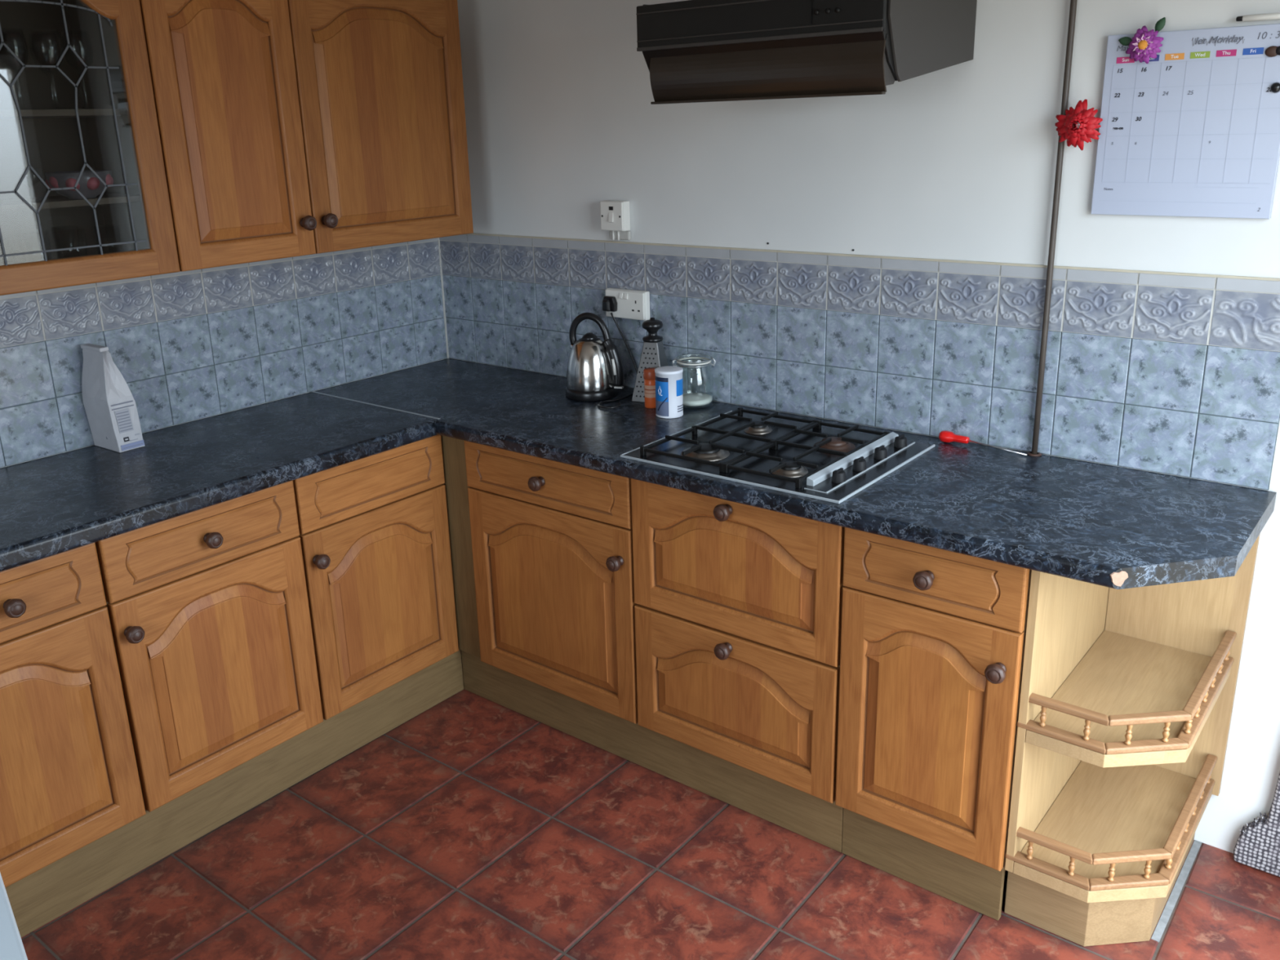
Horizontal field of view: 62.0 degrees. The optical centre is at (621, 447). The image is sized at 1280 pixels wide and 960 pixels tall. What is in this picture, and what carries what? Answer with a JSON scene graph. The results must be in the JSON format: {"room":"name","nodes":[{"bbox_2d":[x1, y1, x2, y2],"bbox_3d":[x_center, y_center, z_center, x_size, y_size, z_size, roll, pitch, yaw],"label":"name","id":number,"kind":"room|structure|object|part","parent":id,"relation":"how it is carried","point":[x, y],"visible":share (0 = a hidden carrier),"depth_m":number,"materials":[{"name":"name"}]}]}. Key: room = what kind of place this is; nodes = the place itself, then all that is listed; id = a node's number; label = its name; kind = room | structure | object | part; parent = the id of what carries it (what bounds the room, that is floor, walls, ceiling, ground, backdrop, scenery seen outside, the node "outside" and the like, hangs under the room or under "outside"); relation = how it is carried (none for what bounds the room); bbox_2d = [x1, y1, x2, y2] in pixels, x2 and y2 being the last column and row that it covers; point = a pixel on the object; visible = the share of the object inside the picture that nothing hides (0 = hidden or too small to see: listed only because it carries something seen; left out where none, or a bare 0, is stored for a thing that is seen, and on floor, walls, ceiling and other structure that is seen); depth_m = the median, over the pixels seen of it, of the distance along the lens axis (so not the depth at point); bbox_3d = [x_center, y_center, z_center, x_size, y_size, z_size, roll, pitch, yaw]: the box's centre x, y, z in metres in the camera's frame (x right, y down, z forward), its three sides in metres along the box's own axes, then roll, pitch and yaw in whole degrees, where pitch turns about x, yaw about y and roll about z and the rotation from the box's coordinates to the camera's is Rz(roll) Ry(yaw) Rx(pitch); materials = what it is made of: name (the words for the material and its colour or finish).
{"room":"kitchen","nodes":[
{"label":"kitchen","id":0,"kind":"room"},
{"bbox_2d":[0,357,448,484],"bbox_3d":[-1.940,-0.148,2.346,0.120,2.450,4.000,12,22,37],"label":"wall","id":1,"kind":"structure","parent":0,"point":[448,357],"depth_m":3.23,"materials":[{"name":"paint"}]},
{"bbox_2d":[0,0,180,295],"bbox_3d":[-1.411,-0.751,2.488,0.335,0.720,0.511,12,22,37],"label":"upper cabinet","id":2,"kind":"object","parent":1,"relation":"attached to","point":[122,136],"visible":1,"depth_m":2.63,"materials":[{"name":"brown wood"}]},
{"bbox_2d":[11,235,16,263],"bbox_3d":[-1.427,-0.436,2.451,0.062,0.100,0.062,12,22,37],"label":"glass tumbler","id":3,"kind":"object","parent":2,"relation":"in","point":[11,235],"visible":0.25,"depth_m":2.46,"materials":[{"name":"clear glass"}]},
{"bbox_2d":[0,29,34,110],"bbox_3d":[-1.383,-0.861,2.428,0.066,0.175,0.066,12,22,37],"label":"wine glass","id":4,"kind":"object","parent":2,"relation":"on","point":[22,29],"visible":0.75,"depth_m":2.42,"materials":[{"name":"clear glass"}]},
{"bbox_2d":[12,228,44,262],"bbox_3d":[-1.444,-0.481,2.599,0.062,0.100,0.062,12,22,37],"label":"glass tumbler","id":5,"kind":"object","parent":2,"relation":"in","point":[27,228],"visible":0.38,"depth_m":2.58,"materials":[{"name":"clear glass"}]},
{"bbox_2d":[18,231,52,260],"bbox_3d":[-1.377,-0.456,2.510,0.062,0.100,0.062,12,22,37],"label":"glass tumbler","id":6,"kind":"object","parent":2,"relation":"in","point":[47,232],"visible":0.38,"depth_m":2.50,"materials":[{"name":"clear glass"}]},
{"bbox_2d":[28,33,62,109],"bbox_3d":[-1.371,-0.898,2.548,0.066,0.175,0.066,12,22,37],"label":"wine glass","id":7,"kind":"object","parent":2,"relation":"on","point":[28,33],"visible":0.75,"depth_m":2.53,"materials":[{"name":"clear glass"}]},
{"bbox_2d":[30,29,66,109],"bbox_3d":[-1.323,-0.875,2.468,0.066,0.175,0.066,12,22,37],"label":"wine glass","id":8,"kind":"object","parent":2,"relation":"on","point":[57,29],"visible":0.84,"depth_m":2.45,"materials":[{"name":"clear glass"}]},
{"bbox_2d":[0,108,127,119],"bbox_3d":[-1.429,-0.780,2.494,0.269,0.014,0.477,12,22,37],"label":"shelf","id":9,"kind":"object","parent":2,"relation":"attached to","point":[26,113],"depth_m":2.51,"materials":[{"name":"white"}]},
{"bbox_2d":[50,225,81,257],"bbox_3d":[-1.387,-0.503,2.666,0.062,0.100,0.062,12,22,37],"label":"glass tumbler","id":10,"kind":"object","parent":2,"relation":"in","point":[63,225],"visible":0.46,"depth_m":2.66,"materials":[{"name":"clear glass"}]},
{"bbox_2d":[0,193,141,212],"bbox_3d":[-1.423,-0.585,2.553,0.269,0.014,0.477,12,22,37],"label":"shelf","id":11,"kind":"object","parent":2,"relation":"attached to","point":[9,202],"depth_m":2.57,"materials":[{"name":"white glass"}]},
{"bbox_2d":[56,228,88,257],"bbox_3d":[-1.319,-0.474,2.563,0.062,0.100,0.062,12,22,37],"label":"glass tumbler","id":12,"kind":"object","parent":2,"relation":"in","point":[84,228],"visible":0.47,"depth_m":2.56,"materials":[{"name":"clear glass"}]},
{"bbox_2d":[44,169,113,199],"bbox_3d":[-1.298,-0.630,2.554,0.148,0.063,0.149,12,22,37],"label":"bowl","id":13,"kind":"object","parent":2,"relation":"on","point":[89,185],"visible":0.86,"depth_m":2.51,"materials":[{"name":"grey"}]},
{"bbox_2d":[61,31,97,108],"bbox_3d":[-1.284,-0.895,2.529,0.066,0.175,0.066,12,22,37],"label":"wine glass","id":14,"kind":"object","parent":2,"relation":"on","point":[61,31],"visible":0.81,"depth_m":2.51,"materials":[{"name":"clear glass"}]},
{"bbox_2d":[92,224,121,253],"bbox_3d":[-1.275,-0.500,2.646,0.062,0.100,0.062,12,22,37],"label":"glass tumbler","id":15,"kind":"object","parent":2,"relation":"in","point":[107,224],"visible":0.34,"depth_m":2.64,"materials":[{"name":"clear glass"}]},
{"bbox_2d":[0,237,447,467],"bbox_3d":[-1.402,-0.243,2.904,0.010,0.454,2.453,12,22,37],"label":"backsplash","id":16,"kind":"structure","parent":1,"relation":"attached to","point":[190,345],"depth_m":3.14,"materials":[{"name":"blue tile"}]},
{"bbox_2d":[139,0,316,271],"bbox_3d":[-1.105,-0.861,2.817,0.377,0.720,0.404,12,22,37],"label":"upper cabinet","id":17,"kind":"object","parent":1,"relation":"attached to","point":[223,74],"visible":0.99,"depth_m":2.72,"materials":[{"name":"brown wood"}]},
{"bbox_3d":[-0.860,-0.616,2.920,0.042,0.042,0.042,12,22,37],"label":"knob","id":18,"kind":"part","parent":17,"relation":"part of","materials":[{"name":"brown wood"}]},
{"bbox_2d":[287,0,473,253],"bbox_3d":[-0.789,-0.985,3.190,0.377,0.720,0.601,12,22,37],"label":"upper cabinet","id":19,"kind":"object","parent":1,"relation":"attached to","point":[380,87],"visible":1,"depth_m":3.08,"materials":[{"name":"brown wood"}]},
{"bbox_3d":[-0.816,-0.634,2.973,0.042,0.042,0.042,12,22,37],"label":"knob","id":20,"kind":"part","parent":19,"relation":"part of","materials":[{"name":"brown wood"}]},
{"bbox_2d":[21,649,1279,959],"bbox_3d":[-0.681,1.300,1.759,3.260,0.050,4.240,12,22,37],"label":"floor","id":21,"kind":"structure","parent":0,"point":[475,827],"depth_m":2.50,"materials":[{"name":"tile"}]},
{"bbox_2d":[0,872,27,959],"bbox_3d":[-1.096,0.998,1.420,0.600,0.750,0.863,-14,21,-35],"label":"table","id":22,"kind":"object","parent":21,"relation":"on","point":[11,947],"visible":1,"depth_m":1.35,"materials":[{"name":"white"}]},
{"bbox_2d":[0,542,146,887],"bbox_3d":[-1.520,0.564,2.434,0.622,0.709,0.506,12,22,37],"label":"base cabinet","id":23,"kind":"object","parent":21,"relation":"on","point":[69,779],"visible":0.99,"depth_m":2.35,"materials":[{"name":"brown wood"}]},
{"bbox_3d":[-1.268,0.334,2.220,0.042,0.042,0.042,12,22,37],"label":"knob","id":24,"kind":"part","parent":23,"relation":"part of","materials":[{"name":"brown wood"}]},
{"bbox_3d":[-1.327,0.342,2.197,0.020,0.155,0.503,12,22,37],"label":"drawer","id":25,"kind":"part","parent":23,"relation":"part of","materials":[{"name":"brown wood"}]},
{"bbox_2d":[0,391,440,572],"bbox_3d":[-1.231,0.075,2.702,0.610,0.050,1.506,12,22,37],"label":"countertop","id":26,"kind":"structure","parent":23,"relation":"on","point":[51,505],"depth_m":2.71,"materials":[{"name":"blue laminate"}]},
{"bbox_2d":[80,343,144,452],"bbox_3d":[-1.374,-0.138,2.851,0.137,0.281,0.085,11,21,35],"label":"carton","id":27,"kind":"object","parent":26,"relation":"on","point":[108,402],"visible":1,"depth_m":2.82,"materials":[{"name":"grey cardboard"}]},
{"bbox_3d":[-0.762,-0.132,3.249,0.609,0.001,0.008,12,22,37],"label":"joint strip","id":28,"kind":"part","parent":26,"relation":"part of","materials":[{"name":"silver metal"}]},
{"bbox_2d":[94,480,323,812],"bbox_3d":[-1.199,0.438,2.813,0.622,0.709,0.506,12,22,37],"label":"base cabinet","id":29,"kind":"object","parent":21,"relation":"on","point":[208,609],"visible":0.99,"depth_m":2.62,"materials":[{"name":"brown wood"}]},
{"bbox_3d":[-1.117,0.427,2.438,0.042,0.042,0.042,12,22,37],"label":"knob","id":30,"kind":"part","parent":29,"relation":"part of","materials":[{"name":"brown wood"}]},
{"bbox_3d":[-1.006,0.217,2.576,0.020,0.155,0.503,12,22,37],"label":"drawer","id":31,"kind":"part","parent":29,"relation":"part of","materials":[{"name":"brown wood"}]},
{"bbox_3d":[-0.982,0.222,2.557,0.042,0.042,0.042,12,22,37],"label":"knob","id":32,"kind":"part","parent":29,"relation":"part of","materials":[{"name":"brown wood"}]},
{"bbox_2d":[4,649,463,937],"bbox_3d":[-0.995,0.887,2.799,0.016,0.150,1.546,12,22,37],"label":"plinth","id":33,"kind":"object","parent":21,"relation":"on","point":[36,900],"visible":0.75,"depth_m":2.74,"materials":[{"name":"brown wood"}]},
{"bbox_2d":[293,435,458,719],"bbox_3d":[-0.881,0.313,3.189,0.622,0.709,0.500,12,22,37],"label":"base cabinet","id":34,"kind":"object","parent":21,"relation":"on","point":[374,530],"visible":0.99,"depth_m":3.00,"materials":[{"name":"brown wood"}]},
{"bbox_3d":[-0.795,0.301,2.818,0.042,0.042,0.042,12,22,37],"label":"knob","id":35,"kind":"part","parent":34,"relation":"part of","materials":[{"name":"brown wood"}]},
{"bbox_3d":[-0.688,0.092,2.951,0.020,0.155,0.497,12,22,37],"label":"drawer","id":36,"kind":"part","parent":34,"relation":"part of","materials":[{"name":"brown wood"}]},
{"bbox_2d":[463,440,637,724],"bbox_3d":[-0.044,0.297,3.151,0.604,0.713,0.607,12,22,37],"label":"base cabinet","id":37,"kind":"object","parent":21,"relation":"on","point":[553,556],"visible":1,"depth_m":2.94,"materials":[{"name":"brown wood"}]},
{"bbox_2d":[440,435,480,657],"bbox_3d":[-0.476,0.298,3.197,0.112,0.708,0.016,12,22,37],"label":"filler panel","id":38,"kind":"object","parent":37,"relation":"attached to","point":[455,484],"visible":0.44,"depth_m":3.19,"materials":[{"name":"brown wood"}]},
{"bbox_3d":[-0.230,0.096,2.860,0.042,0.042,0.042,12,22,37],"label":"knob","id":39,"kind":"part","parent":37,"relation":"part of","materials":[{"name":"brown wood"}]},
{"bbox_3d":[-0.210,0.088,2.882,0.601,0.148,0.020,12,22,37],"label":"drawer","id":40,"kind":"part","parent":37,"relation":"part of","materials":[{"name":"brown wood"}]},
{"bbox_3d":[-0.018,0.298,2.747,0.042,0.042,0.042,12,22,37],"label":"knob","id":41,"kind":"part","parent":37,"relation":"part of","materials":[{"name":"brown wood"}]},
{"bbox_2d":[461,650,843,852],"bbox_3d":[0.018,0.803,2.969,1.328,0.150,0.016,12,22,37],"label":"plinth","id":42,"kind":"object","parent":21,"relation":"on","point":[815,819],"visible":0.64,"depth_m":2.89,"materials":[{"name":"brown wood"}]},
{"bbox_2d":[631,478,844,803],"bbox_3d":[0.423,0.393,2.787,0.588,0.713,0.607,12,22,37],"label":"base cabinet","id":43,"kind":"object","parent":21,"relation":"on","point":[738,608],"visible":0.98,"depth_m":2.57,"materials":[{"name":"brown wood"}]},
{"bbox_3d":[0.247,0.494,2.588,0.042,0.042,0.042,12,22,37],"label":"knob","id":44,"kind":"part","parent":43,"relation":"part of","materials":[{"name":"brown wood"}]},
{"bbox_3d":[0.236,0.151,2.483,0.042,0.042,0.042,12,22,37],"label":"knob","id":45,"kind":"part","parent":43,"relation":"part of","materials":[{"name":"brown wood"}]},
{"bbox_3d":[0.271,0.626,2.653,0.585,0.353,0.020,12,22,37],"label":"drawer","id":46,"kind":"part","parent":43,"relation":"part of","materials":[{"name":"brown wood"}]},
{"bbox_3d":[0.260,0.282,2.548,0.585,0.352,0.020,12,22,37],"label":"drawer","id":47,"kind":"part","parent":43,"relation":"part of","materials":[{"name":"brown wood"}]},
{"bbox_2d":[314,358,1276,589],"bbox_3d":[0.195,-0.018,2.855,2.614,0.042,0.620,12,22,37],"label":"countertop","id":48,"kind":"structure","parent":43,"relation":"on","point":[1116,527],"depth_m":2.36,"materials":[{"name":"blue laminate"}]},
{"bbox_2d":[565,312,623,401],"bbox_3d":[-0.095,-0.283,3.239,0.161,0.257,0.162,-9,18,-22],"label":"kettle","id":49,"kind":"object","parent":48,"relation":"on","point":[594,371],"visible":1,"depth_m":3.20,"materials":[{"name":"silver metal"}]},
{"bbox_3d":[-0.098,-0.327,3.226,0.086,0.014,0.086,5,18,22],"label":"lid","id":50,"kind":"part","parent":49,"relation":"part of","materials":[{"name":"silver metal"}]},
{"bbox_3d":[-0.098,-0.338,3.223,0.046,0.019,0.046,5,18,22],"label":"lid knob","id":51,"kind":"part","parent":49,"relation":"part of","materials":[{"name":"black plastic"}]},
{"bbox_3d":[-0.094,-0.354,3.216,0.143,0.110,0.021,5,18,22],"label":"handle","id":52,"kind":"part","parent":49,"relation":"part of","materials":[{"name":"black plastic"}]},
{"bbox_2d":[613,386,623,388],"bbox_3d":[-0.009,-0.183,3.234,0.027,0.005,0.016,5,18,22],"label":"switch","id":53,"kind":"object","parent":49,"relation":"attached to","point":[615,387],"depth_m":3.23,"materials":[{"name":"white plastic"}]},
{"bbox_2d":[597,312,637,408],"bbox_3d":[-0.007,-0.264,3.196,0.098,0.242,0.262,2,17,11],"label":"power cable","id":54,"kind":"object","parent":48,"relation":"on","point":[611,313],"visible":0.81,"depth_m":3.25,"materials":[{"name":"black plastic"}]},
{"bbox_2d":[643,367,655,408],"bbox_3d":[0.086,-0.174,3.108,0.045,0.113,0.045,12,22,37],"label":"spice jar","id":55,"kind":"object","parent":48,"relation":"on","point":[649,375],"visible":0.78,"depth_m":3.09,"materials":[{"name":"orange plastic"}]},
{"bbox_3d":[0.085,-0.215,3.095,0.045,0.027,0.045,12,22,37],"label":"lid","id":56,"kind":"part","parent":55,"relation":"part of","materials":[{"name":"brown plastic"}]},
{"bbox_2d":[631,317,668,401],"bbox_3d":[0.094,-0.266,3.179,0.110,0.248,0.094,6,19,24],"label":"box grater","id":57,"kind":"object","parent":48,"relation":"on","point":[653,355],"visible":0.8,"depth_m":3.15,"materials":[{"name":"silver metal"}]},
{"bbox_3d":[0.091,-0.351,3.153,0.063,0.070,0.063,6,19,24],"label":"grater handle","id":58,"kind":"part","parent":57,"relation":"part of","materials":[{"name":"black plastic"}]},
{"bbox_2d":[654,365,683,418],"bbox_3d":[0.134,-0.157,3.012,0.079,0.134,0.080,12,22,37],"label":"canister","id":59,"kind":"object","parent":48,"relation":"on","point":[668,379],"visible":1,"depth_m":2.98,"materials":[{"name":"white plastic"}]},
{"bbox_3d":[0.111,-0.111,3.001,0.050,0.042,0.009,15,23,43],"label":"photo panel","id":60,"kind":"part","parent":59,"relation":"part of","materials":[{"name":"grey"}]},
{"bbox_3d":[0.110,-0.158,2.986,0.050,0.057,0.009,15,23,43],"label":"blue panel","id":61,"kind":"part","parent":59,"relation":"part of","materials":[{"name":"blue paper"}]},
{"bbox_3d":[0.165,-0.170,2.988,0.005,0.046,0.038,9,20,31],"label":"blue panel","id":62,"kind":"part","parent":59,"relation":"part of","materials":[{"name":"blue paper"}]},
{"bbox_2d":[671,351,715,408],"bbox_3d":[0.211,-0.201,3.102,0.114,0.159,0.114,12,22,37],"label":"glass jar","id":63,"kind":"object","parent":48,"relation":"on","point":[693,399],"visible":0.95,"depth_m":3.09,"materials":[{"name":"clear glass"}]},
{"bbox_2d":[620,407,934,503],"bbox_3d":[0.391,-0.005,2.663,0.608,0.034,0.506,12,22,37],"label":"gas hob","id":64,"kind":"object","parent":48,"relation":"in","point":[811,460],"visible":1,"depth_m":2.62,"materials":[{"name":"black metal"}]},
{"bbox_3d":[0.208,0.010,2.652,0.122,0.013,0.122,12,22,37],"label":"burner","id":65,"kind":"part","parent":64,"relation":"part of","materials":[{"name":"metal"}]},
{"bbox_3d":[0.363,-0.052,2.839,0.075,0.013,0.075,12,22,37],"label":"burner","id":66,"kind":"part","parent":64,"relation":"part of","materials":[{"name":"metal"}]},
{"bbox_3d":[0.395,0.051,2.499,0.087,0.013,0.087,12,22,37],"label":"burner","id":67,"kind":"part","parent":64,"relation":"part of","materials":[{"name":"metal"}]},
{"bbox_3d":[0.534,-0.007,2.675,0.104,0.013,0.104,12,22,37],"label":"burner","id":68,"kind":"part","parent":64,"relation":"part of","materials":[{"name":"brown metal"}]},
{"bbox_3d":[0.494,0.064,2.419,0.033,0.029,0.033,12,22,37],"label":"control knob","id":69,"kind":"part","parent":64,"relation":"part of","materials":[{"name":"black plastic"}]},
{"bbox_3d":[0.575,0.039,2.535,0.058,0.003,0.460,12,22,37],"label":"trim","id":70,"kind":"part","parent":64,"relation":"part of","materials":[{"name":"silver metal"}]},
{"bbox_3d":[0.558,0.038,2.495,0.033,0.029,0.033,12,22,37],"label":"control knob","id":71,"kind":"part","parent":64,"relation":"part of","materials":[{"name":"black plastic"}]},
{"bbox_3d":[0.627,0.011,2.576,0.033,0.029,0.033,12,22,37],"label":"control knob","id":72,"kind":"part","parent":64,"relation":"part of","materials":[{"name":"black plastic"}]},
{"bbox_3d":[0.697,-0.016,2.659,0.033,0.029,0.033,12,22,37],"label":"control knob","id":73,"kind":"part","parent":64,"relation":"part of","materials":[{"name":"black plastic"}]},
{"bbox_2d":[938,430,1027,456],"bbox_3d":[0.894,-0.011,2.637,0.225,0.028,0.030,13,22,40],"label":"screwdriver","id":74,"kind":"object","parent":48,"relation":"on","point":[944,436],"visible":1,"depth_m":2.67,"materials":[{"name":"red plastic"}]},
{"bbox_3d":[0.839,-0.024,2.685,0.076,0.028,0.030,13,22,40],"label":"handle","id":75,"kind":"part","parent":74,"relation":"part of","materials":[{"name":"red plastic"}]},
{"bbox_2d":[841,808,1004,920],"bbox_3d":[0.685,0.941,2.450,0.382,0.150,0.016,12,22,37],"label":"plinth","id":76,"kind":"object","parent":21,"relation":"on","point":[971,884],"visible":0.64,"depth_m":2.44,"materials":[{"name":"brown wood"}]},
{"bbox_2d":[835,527,1031,871],"bbox_3d":[0.809,0.473,2.486,0.396,0.713,0.607,12,22,37],"label":"base cabinet","id":77,"kind":"object","parent":21,"relation":"on","point":[933,639],"visible":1,"depth_m":2.28,"materials":[{"name":"brown wood"}]},
{"bbox_3d":[0.624,0.273,2.195,0.042,0.042,0.042,12,22,37],"label":"knob","id":78,"kind":"part","parent":77,"relation":"part of","materials":[{"name":"brown wood"}]},
{"bbox_3d":[0.643,0.265,2.218,0.393,0.148,0.020,12,22,37],"label":"drawer","id":79,"kind":"part","parent":77,"relation":"part of","materials":[{"name":"brown wood"}]},
{"bbox_3d":[0.754,0.453,2.144,0.042,0.042,0.042,12,22,37],"label":"knob","id":80,"kind":"part","parent":77,"relation":"part of","materials":[{"name":"brown wood"}]},
{"bbox_2d":[1004,534,1259,946],"bbox_3d":[1.108,0.591,2.324,0.314,0.866,0.568,12,22,37],"label":"shelf unit","id":81,"kind":"object","parent":21,"relation":"on","point":[1126,697],"visible":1,"depth_m":2.32,"materials":[{"name":"brown wood"}]},
{"bbox_3d":[0.997,0.497,2.388,0.017,0.716,0.566,12,22,37],"label":"panel","id":82,"kind":"part","parent":81,"relation":"part of","materials":[{"name":"brown wood"}]},
{"bbox_3d":[1.146,0.855,2.308,0.622,0.014,0.220,-9,18,-22],"label":"rail","id":83,"kind":"part","parent":81,"relation":"part of","materials":[{"name":"brown wood"}]},
{"bbox_3d":[1.144,0.795,2.291,0.618,0.015,0.216,-9,18,-22],"label":"rail","id":84,"kind":"part","parent":81,"relation":"part of","materials":[{"name":"brown wood"}]},
{"bbox_3d":[1.136,0.549,2.215,0.622,0.014,0.220,-9,18,-22],"label":"rail","id":85,"kind":"part","parent":81,"relation":"part of","materials":[{"name":"brown wood"}]},
{"bbox_3d":[1.135,0.489,2.197,0.618,0.015,0.216,-9,18,-22],"label":"rail","id":86,"kind":"part","parent":81,"relation":"part of","materials":[{"name":"brown wood"}]},
{"bbox_3d":[1.289,0.455,2.498,0.288,0.717,0.017,12,22,37],"label":"panel","id":87,"kind":"part","parent":81,"relation":"part of","materials":[{"name":"brown wood"}]},
{"bbox_2d":[1233,771,1279,876],"bbox_3d":[1.558,0.798,2.364,0.308,0.415,0.040,12,22,37],"label":"woven mat","id":88,"kind":"object","parent":21,"relation":"on","point":[1257,846],"visible":1,"depth_m":2.45,"materials":[{"name":"grey fabric"}]},
{"bbox_2d":[448,0,1279,853],"bbox_3d":[0.527,-0.410,2.954,3.140,2.450,0.120,12,22,37],"label":"wall","id":89,"kind":"structure","parent":0,"point":[957,162],"depth_m":2.67,"materials":[{"name":"paint"}]},
{"bbox_2d":[437,237,448,358],"bbox_3d":[-0.640,-0.540,3.804,0.010,0.448,0.007,12,22,37],"label":"trim","id":90,"kind":"structure","parent":89,"relation":"attached to","point":[438,240],"depth_m":3.80,"materials":[{"name":"plastic"}]},
{"bbox_2d":[600,200,631,239],"bbox_3d":[-0.021,-0.685,3.215,0.090,0.117,0.044,12,22,37],"label":"switch","id":91,"kind":"object","parent":89,"relation":"attached to","point":[615,215],"visible":1,"depth_m":3.20,"materials":[{"name":"white plastic"}]},
{"bbox_2d":[608,212,613,222],"bbox_3d":[-0.033,-0.691,3.198,0.016,0.030,0.006,12,22,37],"label":"rocker switch","id":92,"kind":"object","parent":91,"relation":"attached to","point":[610,214],"depth_m":3.20,"materials":[{"name":"white plastic"}]},
{"bbox_3d":[-0.030,-0.696,3.203,0.086,0.086,0.008,12,22,37],"label":"plate","id":93,"kind":"part","parent":91,"relation":"part of","materials":[{"name":"white plastic"}]},
{"bbox_2d":[604,287,649,320],"bbox_3d":[0.015,-0.439,3.259,0.156,0.088,0.035,12,22,37],"label":"double socket","id":94,"kind":"object","parent":89,"relation":"attached to","point":[631,304],"visible":0.94,"depth_m":3.23,"materials":[{"name":"white plastic"}]},
{"bbox_2d":[602,295,617,311],"bbox_3d":[-0.042,-0.441,3.268,0.052,0.046,0.032,12,22,37],"label":"plug","id":95,"kind":"object","parent":94,"relation":"attached to","point":[609,303],"visible":1,"depth_m":3.26,"materials":[{"name":"black plastic"}]},
{"bbox_2d":[618,293,622,298],"bbox_3d":[-0.003,-0.463,3.247,0.011,0.018,0.005,12,22,37],"label":"rocker switch","id":96,"kind":"object","parent":94,"relation":"attached to","point":[620,295],"depth_m":3.25,"materials":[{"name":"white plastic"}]},
{"bbox_2d":[623,293,627,299],"bbox_3d":[0.012,-0.459,3.235,0.011,0.018,0.005,12,22,37],"label":"rocker switch","id":97,"kind":"object","parent":94,"relation":"attached to","point":[625,295],"depth_m":3.23,"materials":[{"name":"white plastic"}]},
{"bbox_2d":[635,0,977,104],"bbox_3d":[0.423,-0.923,2.467,0.620,0.222,0.476,12,22,37],"label":"hood","id":98,"kind":"object","parent":89,"relation":"attached to","point":[693,51],"visible":1,"depth_m":2.28,"materials":[{"name":"black metal"}]},
{"bbox_3d":[0.275,-0.912,2.280,0.616,0.082,0.004,12,22,37],"label":"trim","id":99,"kind":"part","parent":98,"relation":"part of","materials":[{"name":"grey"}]},
{"bbox_3d":[0.278,-0.921,2.282,0.620,0.098,0.010,12,22,37],"label":"panel","id":100,"kind":"part","parent":98,"relation":"part of","materials":[{"name":"black metal"}]},
{"bbox_3d":[0.671,-0.889,2.289,0.006,0.197,0.445,12,22,37],"label":"panel","id":101,"kind":"part","parent":98,"relation":"part of","materials":[{"name":"grey metal"}]},
{"bbox_2d":[439,233,1279,489],"bbox_3d":[0.374,-0.334,3.020,2.606,0.454,0.010,12,22,37],"label":"tile backsplash","id":102,"kind":"structure","parent":89,"relation":"attached to","point":[1172,373],"depth_m":2.70,"materials":[{"name":"blue tile"}]},
{"bbox_2d":[1026,0,1077,456],"bbox_3d":[0.979,-0.717,2.360,0.034,1.534,0.034,12,22,37],"label":"pipe","id":103,"kind":"object","parent":89,"relation":"attached to","point":[1073,9],"visible":0.98,"depth_m":2.43,"materials":[{"name":"metal"}]},
{"bbox_2d":[1054,99,1102,150],"bbox_3d":[0.984,-0.699,2.309,0.100,0.107,0.048,12,22,37],"label":"flower","id":104,"kind":"object","parent":103,"relation":"attached to","point":[1067,126],"visible":1,"depth_m":2.31,"materials":[{"name":"red plastic"}]},
{"bbox_2d":[1151,840,1201,942],"bbox_3d":[1.272,1.007,2.434,0.016,0.002,0.409,12,22,37],"label":"trim","id":105,"kind":"structure","parent":89,"relation":"attached to","point":[1159,930],"depth_m":2.42,"materials":[{"name":"silver metal"}]},
{"bbox_2d":[1090,23,1279,218],"bbox_3d":[1.180,-0.672,2.219,0.348,0.373,0.016,12,22,37],"label":"calendar board","id":106,"kind":"object","parent":89,"relation":"attached to","point":[1193,130],"visible":1,"depth_m":2.21,"materials":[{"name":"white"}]},
{"bbox_2d":[1118,17,1165,63],"bbox_3d":[1.075,-0.844,2.212,0.090,0.090,0.033,12,22,37],"label":"flower","id":107,"kind":"object","parent":106,"relation":"attached to","point":[1144,44],"visible":1,"depth_m":2.20,"materials":[{"name":"purple plastic"}]},
{"bbox_2d":[1235,12,1279,22],"bbox_3d":[1.263,-0.843,2.083,0.107,0.012,0.012,12,22,37],"label":"marker pen","id":108,"kind":"object","parent":106,"relation":"on","point":[1269,15],"visible":1,"depth_m":2.09,"materials":[{"name":"white plastic"}]},
{"bbox_2d":[1264,45,1279,57],"bbox_3d":[1.281,-0.776,2.085,0.010,0.021,0.036,-17,23,-41],"label":"magnet","id":109,"kind":"object","parent":106,"relation":"attached to","point":[1273,51],"visible":1,"depth_m":2.09,"materials":[{"name":"black plastic"}]},
{"bbox_2d":[1270,82,1279,93],"bbox_3d":[1.289,-0.709,2.098,0.021,0.021,0.011,12,22,37],"label":"magnet","id":110,"kind":"object","parent":106,"relation":"attached to","point":[1275,87],"visible":1,"depth_m":2.10,"materials":[{"name":"black plastic"}]}
]}

